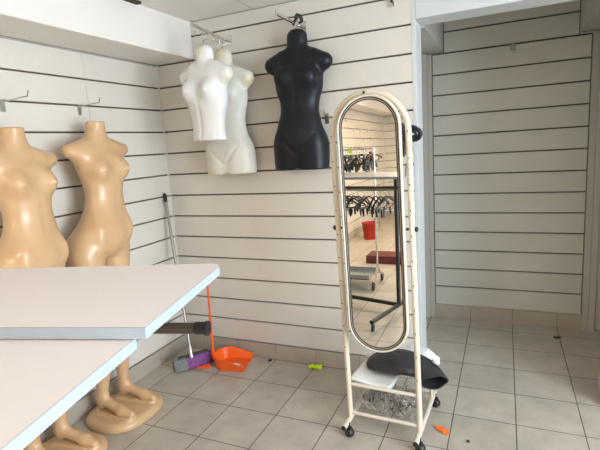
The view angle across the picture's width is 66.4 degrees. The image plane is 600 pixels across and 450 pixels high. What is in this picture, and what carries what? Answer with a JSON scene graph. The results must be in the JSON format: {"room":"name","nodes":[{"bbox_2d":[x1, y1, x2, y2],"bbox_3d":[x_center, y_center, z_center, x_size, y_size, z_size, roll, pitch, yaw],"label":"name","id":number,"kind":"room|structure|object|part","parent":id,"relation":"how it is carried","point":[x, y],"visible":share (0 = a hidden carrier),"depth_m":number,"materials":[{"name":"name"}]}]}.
{"room":"clothing store","nodes":[
{"label":"clothing store","id":0,"kind":"room"},
{"bbox_2d":[0,35,183,400],"bbox_3d":[-2.590,0.520,-0.251,0.100,2.305,8.380,1,11,24],"label":"wall","id":1,"kind":"structure","parent":0,"point":[57,80],"depth_m":2.73,"materials":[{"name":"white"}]},
{"bbox_2d":[0,90,28,111],"bbox_3d":[-1.340,-0.584,2.159,0.203,0.083,0.024,1,11,24],"label":"hook","id":2,"kind":"object","parent":1,"relation":"attached to","point":[2,102],"visible":1,"depth_m":2.19,"materials":[{"name":"silver metal"}]},
{"bbox_3d":[-1.430,-0.573,2.201,0.005,0.058,0.024,1,11,24],"label":"plate","id":3,"kind":"part","parent":2,"relation":"part of","materials":[{"name":"silver metal"}]},
{"bbox_2d":[77,97,100,114],"bbox_3d":[-1.175,-0.665,2.565,0.173,0.083,0.024,1,11,24],"label":"hook","id":4,"kind":"object","parent":1,"relation":"attached to","point":[79,110],"visible":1,"depth_m":2.59,"materials":[{"name":"silver metal"}]},
{"bbox_3d":[-1.251,-0.653,2.601,0.005,0.058,0.024,1,11,24],"label":"plate","id":5,"kind":"part","parent":4,"relation":"part of","materials":[{"name":"silver metal"}]},
{"bbox_2d":[0,0,192,64],"bbox_3d":[-2.502,-0.478,-0.591,0.316,0.236,8.200,1,11,24],"label":"ceiling beam","id":6,"kind":"structure","parent":1,"relation":"attached to","point":[122,29],"depth_m":2.41,"materials":[{"name":"paint"}]},
{"bbox_2d":[23,334,187,449],"bbox_3d":[-2.508,1.619,-0.172,0.009,0.108,8.191,1,11,24],"label":"baseboard","id":7,"kind":"structure","parent":1,"relation":"attached to","point":[84,406],"depth_m":2.99,"materials":[{"name":"tile"}]},
{"bbox_2d":[138,0,295,21],"bbox_3d":[-0.321,-0.727,-0.965,4.800,0.101,9.568,1,11,24],"label":"ceiling","id":8,"kind":"structure","parent":0,"point":[187,10],"depth_m":2.73,"materials":[{"name":"paint"}]},
{"bbox_2d":[124,0,140,4],"bbox_3d":[-0.962,-1.210,2.421,0.035,0.012,0.310,1,11,24],"label":"strip","id":9,"kind":"object","parent":8,"relation":"attached to","point":[136,2],"visible":1,"depth_m":2.52,"materials":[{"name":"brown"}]},
{"bbox_2d":[154,0,426,355],"bbox_3d":[-0.104,-0.210,3.057,1.789,2.305,0.180,1,11,24],"label":"wall","id":10,"kind":"structure","parent":0,"point":[270,234],"depth_m":2.97,"materials":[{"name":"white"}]},
{"bbox_2d":[190,20,231,45],"bbox_3d":[-0.540,-1.133,2.729,0.056,0.072,0.427,0,11,23],"label":"display arm","id":11,"kind":"object","parent":10,"relation":"attached to","point":[227,40],"visible":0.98,"depth_m":2.76,"materials":[{"name":"silver metal"}]},
{"bbox_2d":[179,34,233,140],"bbox_3d":[-0.567,-0.786,2.630,0.401,0.603,0.133,3,12,33],"label":"torso form","id":12,"kind":"object","parent":11,"relation":"hanging from","point":[205,82],"visible":1,"depth_m":2.61,"materials":[{"name":"white plastic"}]},
{"bbox_2d":[206,41,256,174],"bbox_3d":[-0.478,-0.725,2.857,0.409,0.815,0.133,1,11,24],"label":"torso form","id":13,"kind":"object","parent":11,"relation":"hanging from","point":[236,154],"visible":0.62,"depth_m":2.83,"materials":[{"name":"beige plastic"}]},
{"bbox_2d":[275,9,306,31],"bbox_3d":[-0.049,-1.145,2.574,0.056,0.064,0.306,1,11,24],"label":"display arm","id":14,"kind":"object","parent":10,"relation":"attached to","point":[302,25],"visible":0.86,"depth_m":2.60,"materials":[{"name":"silver metal"}]},
{"bbox_2d":[292,13,302,25],"bbox_3d":[-0.014,-1.171,2.609,0.067,0.066,0.034,-4,10,-3],"label":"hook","id":15,"kind":"object","parent":14,"relation":"attached to","point":[297,15],"visible":1,"depth_m":2.60,"materials":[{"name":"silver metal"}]},
{"bbox_2d":[265,21,332,169],"bbox_3d":[-0.015,-0.745,2.663,0.435,0.858,0.133,1,11,21],"label":"torso form","id":16,"kind":"object","parent":14,"relation":"hanging from","point":[301,141],"visible":1,"depth_m":2.64,"materials":[{"name":"black plastic"}]},
{"bbox_2d":[189,334,414,379],"bbox_3d":[-0.072,0.887,3.158,1.740,0.108,0.009,1,11,24],"label":"baseboard","id":17,"kind":"structure","parent":10,"relation":"attached to","point":[265,350],"depth_m":3.17,"materials":[{"name":"tile"}]},
{"bbox_2d":[324,110,329,123],"bbox_3d":[0.154,-0.643,2.725,0.024,0.076,0.053,1,11,24],"label":"hook","id":18,"kind":"object","parent":10,"relation":"attached to","point":[327,114],"visible":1,"depth_m":2.75,"materials":[{"name":"silver metal"}]},
{"bbox_3d":[0.164,-0.638,2.748,0.024,0.058,0.005,1,11,24],"label":"plate","id":19,"kind":"part","parent":18,"relation":"part of","materials":[{"name":"silver metal"}]},
{"bbox_2d":[388,0,393,7],"bbox_3d":[0.482,-1.220,2.462,0.034,0.080,0.053,1,11,24],"label":"hook","id":20,"kind":"object","parent":10,"relation":"attached to","point":[390,2],"visible":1,"depth_m":2.48,"materials":[{"name":"silver metal"}]},
{"bbox_2d":[401,116,422,176],"bbox_3d":[0.591,-0.444,2.495,0.145,0.356,0.408,-3,10,6],"label":"clothes hanger","id":21,"kind":"object","parent":10,"relation":"attached to","point":[403,130],"depth_m":2.42,"materials":[{"name":"black plastic"}]},
{"bbox_3d":[0.589,-0.399,2.461,0.136,0.280,0.050,2,11,29],"label":"cable coil","id":22,"kind":"part","parent":21,"relation":"part of","materials":[{"name":"black plastic"}]},
{"bbox_2d":[415,0,575,25],"bbox_3d":[1.079,-1.223,2.325,0.945,0.217,0.180,1,11,24],"label":"trim","id":23,"kind":"structure","parent":10,"relation":"attached to","point":[427,12],"depth_m":2.38,"materials":[{"name":"grey paint"}]},
{"bbox_2d":[71,317,599,449],"bbox_3d":[-0.168,1.638,-0.558,4.800,0.100,9.568,1,11,24],"label":"floor","id":24,"kind":"structure","parent":0,"point":[510,386],"depth_m":2.59,"materials":[{"name":"tile"}]},
{"bbox_2d":[0,127,107,449],"bbox_3d":[-1.223,0.371,2.123,0.426,1.622,0.414,-11,12,-37],"label":"mannequin","id":25,"kind":"object","parent":24,"relation":"on","point":[31,237],"visible":0.49,"depth_m":2.05},
{"bbox_2d":[61,121,163,434],"bbox_3d":[-1.037,0.264,2.567,0.386,1.658,0.530,1,11,24],"label":"mannequin","id":26,"kind":"object","parent":24,"relation":"on","point":[103,232],"visible":0.76,"depth_m":2.46},
{"bbox_2d":[153,320,210,335],"bbox_3d":[-0.696,0.735,1.045,1.132,1.202,0.456,-2,10,9],"label":"clothes rack","id":27,"kind":"object","parent":24,"relation":"on","point":[197,328],"visible":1,"depth_m":0.86,"materials":[{"name":"brown metal"}]},
{"bbox_2d":[0,264,219,338],"bbox_3d":[-0.857,0.146,0.923,1.350,0.018,0.348,-2,10,9],"label":"table","id":28,"kind":"object","parent":27,"relation":"on","point":[92,302],"visible":1,"depth_m":0.79,"materials":[{"name":"grey laminate"}]},
{"bbox_3d":[-0.740,0.215,0.957,1.112,0.021,0.021,-2,10,9],"label":"rail","id":29,"kind":"part","parent":27,"relation":"part of","materials":[{"name":"brown metal"}]},
{"bbox_2d":[163,193,213,372],"bbox_3d":[-0.842,0.379,3.194,0.273,1.190,0.354,-10,11,-31],"label":"broom","id":30,"kind":"object","parent":24,"relation":"on","point":[187,362],"visible":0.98,"depth_m":3.16,"materials":[{"name":"purple plastic"}]},
{"bbox_2d":[188,346,193,357],"bbox_3d":[-0.748,0.870,3.135,0.032,0.075,0.047,-10,11,-31],"label":"socket","id":31,"kind":"object","parent":30,"relation":"attached to","point":[191,355],"depth_m":3.13,"materials":[{"name":"silver metal"}]},
{"bbox_2d":[196,363,210,368],"bbox_3d":[-0.662,0.973,3.149,0.106,0.017,0.054,-6,10,-11],"label":"scrap","id":32,"kind":"object","parent":24,"relation":"on","point":[205,366],"visible":1,"depth_m":3.15,"materials":[{"name":"orange plastic"}]},
{"bbox_2d":[206,285,253,370],"bbox_3d":[-0.495,0.660,3.120,0.274,0.618,0.225,-2,10,10],"label":"dustpan","id":33,"kind":"object","parent":24,"relation":"on","point":[224,358],"visible":0.9,"depth_m":3.19,"materials":[{"name":"orange plastic"}]},
{"bbox_3d":[-0.615,0.621,3.134,0.024,0.530,0.017,-2,10,10],"label":"handle","id":34,"kind":"part","parent":33,"relation":"part of","materials":[{"name":"orange plastic"}]},
{"bbox_2d":[211,348,215,359],"bbox_3d":[-0.601,0.894,3.182,0.029,0.076,0.026,-2,10,10],"label":"socket","id":35,"kind":"object","parent":33,"relation":"attached to","point":[213,351],"depth_m":3.17,"materials":[{"name":"orange plastic"}]},
{"bbox_2d":[308,363,321,369],"bbox_3d":[0.102,0.940,3.038,0.095,0.022,0.052,0,10,18],"label":"tag","id":36,"kind":"object","parent":24,"relation":"on","point":[311,366],"visible":1,"depth_m":3.03,"materials":[{"name":"green plastic"}]},
{"bbox_2d":[329,89,439,449],"bbox_3d":[0.430,0.205,2.276,0.432,1.684,0.497,1,11,26],"label":"mirror","id":37,"kind":"object","parent":24,"relation":"on","point":[368,129],"visible":0.86,"depth_m":2.10,"materials":[{"name":"beige metal"}]},
{"bbox_3d":[0.323,0.962,2.483,0.026,0.027,0.490,1,11,26],"label":"rail","id":38,"kind":"part","parent":37,"relation":"part of","materials":[{"name":"metal"}]},
{"bbox_2d":[342,100,402,347],"bbox_3d":[0.332,0.018,2.090,0.246,1.150,0.001,0,10,24],"label":"mirror glass","id":39,"kind":"object","parent":37,"relation":"attached to","point":[368,127],"depth_m":2.08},
{"bbox_3d":[0.335,0.017,2.095,0.291,1.195,0.027,0,10,24],"label":"oval frame","id":40,"kind":"part","parent":37,"relation":"part of","materials":[{"name":"metal"}]},
{"bbox_2d":[351,359,400,388],"bbox_3d":[0.402,0.778,2.385,0.214,0.041,0.213,2,11,31],"label":"folded paper","id":41,"kind":"object","parent":37,"relation":"in","point":[363,375],"visible":0.7,"depth_m":2.34,"materials":[{"name":"white paper"}]},
{"bbox_2d":[360,384,415,417],"bbox_3d":[0.480,0.905,2.402,0.293,0.065,0.259,1,11,24],"label":"clips","id":42,"kind":"object","parent":37,"relation":"in","point":[374,400],"visible":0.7,"depth_m":2.36,"materials":[{"name":"silver plastic"}]},
{"bbox_2d":[353,375,425,420],"bbox_3d":[0.479,0.858,2.397,0.319,0.144,0.284,1,11,26],"label":"wire basket","id":43,"kind":"object","parent":37,"relation":"on","point":[355,384],"depth_m":2.28,"materials":[{"name":"silver metal"}]},
{"bbox_2d":[366,349,448,389],"bbox_3d":[0.552,0.716,2.348,0.430,0.123,0.226,3,12,34],"label":"cloth bag","id":44,"kind":"object","parent":37,"relation":"in","point":[398,361],"visible":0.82,"depth_m":2.28,"materials":[{"name":"black fabric"}]},
{"bbox_2d":[405,343,439,364],"bbox_3d":[0.641,0.705,2.393,0.177,0.110,0.244,-12,13,-40],"label":"bag","id":45,"kind":"object","parent":37,"relation":"in","point":[425,351],"visible":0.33,"depth_m":2.40,"materials":[{"name":"white plastic"}]},
{"bbox_3d":[0.639,0.968,2.329,0.026,0.027,0.490,1,11,26],"label":"rail","id":46,"kind":"part","parent":37,"relation":"part of","materials":[{"name":"metal"}]},
{"bbox_2d":[435,425,449,434],"bbox_3d":[0.716,1.031,2.310,0.042,0.010,0.082,-11,12,-36],"label":"label","id":47,"kind":"object","parent":24,"relation":"on","point":[438,427],"visible":1,"depth_m":2.30,"materials":[{"name":"orange"}]},
{"bbox_3d":[-1.014,0.820,0.732,1.103,1.182,1.164,1,11,24],"label":"clothes rack","id":48,"kind":"object","parent":24,"relation":"on","visible":0},
{"bbox_2d":[0,339,136,449],"bbox_3d":[-1.024,0.253,0.484,1.500,0.018,0.620,-2,10,9],"label":"table","id":49,"kind":"object","parent":48,"relation":"on","point":[41,379],"visible":1,"depth_m":0.56,"materials":[{"name":"grey laminate"}]},
{"bbox_2d":[430,0,599,329],"bbox_3d":[1.635,-0.393,3.444,2.200,2.311,0.200,1,11,24],"label":"wall","id":50,"kind":"structure","parent":0,"point":[511,130],"depth_m":3.36,"materials":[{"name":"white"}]},
{"bbox_2d":[421,54,434,316],"bbox_3d":[1.018,-0.264,3.629,0.075,2.075,0.050,1,11,24],"label":"trim","id":51,"kind":"structure","parent":50,"relation":"attached to","point":[426,60],"depth_m":3.60,"materials":[{"name":"grey paint"}]},
{"bbox_2d":[421,22,443,54],"bbox_3d":[0.754,-1.321,3.057,0.285,0.229,0.908,1,11,24],"label":"trim","id":52,"kind":"structure","parent":50,"relation":"attached to","point":[431,34],"depth_m":3.11,"materials":[{"name":"grey paint"}]},
{"bbox_2d":[435,303,581,329],"bbox_3d":[1.588,0.707,3.570,1.035,0.112,0.009,1,11,24],"label":"baseboard","id":53,"kind":"structure","parent":50,"relation":"attached to","point":[536,318],"depth_m":3.55,"materials":[{"name":"tile"}]},
{"bbox_2d":[510,42,515,52],"bbox_3d":[1.487,-1.241,3.201,0.037,0.067,0.050,1,11,24],"label":"hook","id":54,"kind":"object","parent":50,"relation":"attached to","point":[512,46],"visible":1,"depth_m":3.21,"materials":[{"name":"silver metal"}]},
{"bbox_2d":[580,0,599,31],"bbox_3d":[1.838,-1.313,2.573,0.340,0.219,0.908,1,11,24],"label":"trim","id":55,"kind":"structure","parent":50,"relation":"attached to","point":[590,9],"depth_m":2.81,"materials":[{"name":"grey paint"}]},
{"bbox_2d":[581,32,599,331],"bbox_3d":[2.034,-0.253,3.177,0.080,2.075,0.050,1,11,24],"label":"trim","id":56,"kind":"structure","parent":50,"relation":"attached to","point":[592,211],"depth_m":3.18,"materials":[{"name":"grey paint"}]},
{"bbox_3d":[2.441,-0.181,1.926,1.890,2.305,0.180,1,11,24],"label":"wall","id":57,"kind":"structure","parent":0,"visible":0},
{"bbox_2d":[597,371,599,395],"bbox_3d":[1.640,0.890,2.494,0.012,0.108,0.189,1,11,24],"label":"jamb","id":58,"kind":"object","parent":57,"relation":"attached to","point":[598,373],"visible":1,"depth_m":2.54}
]}

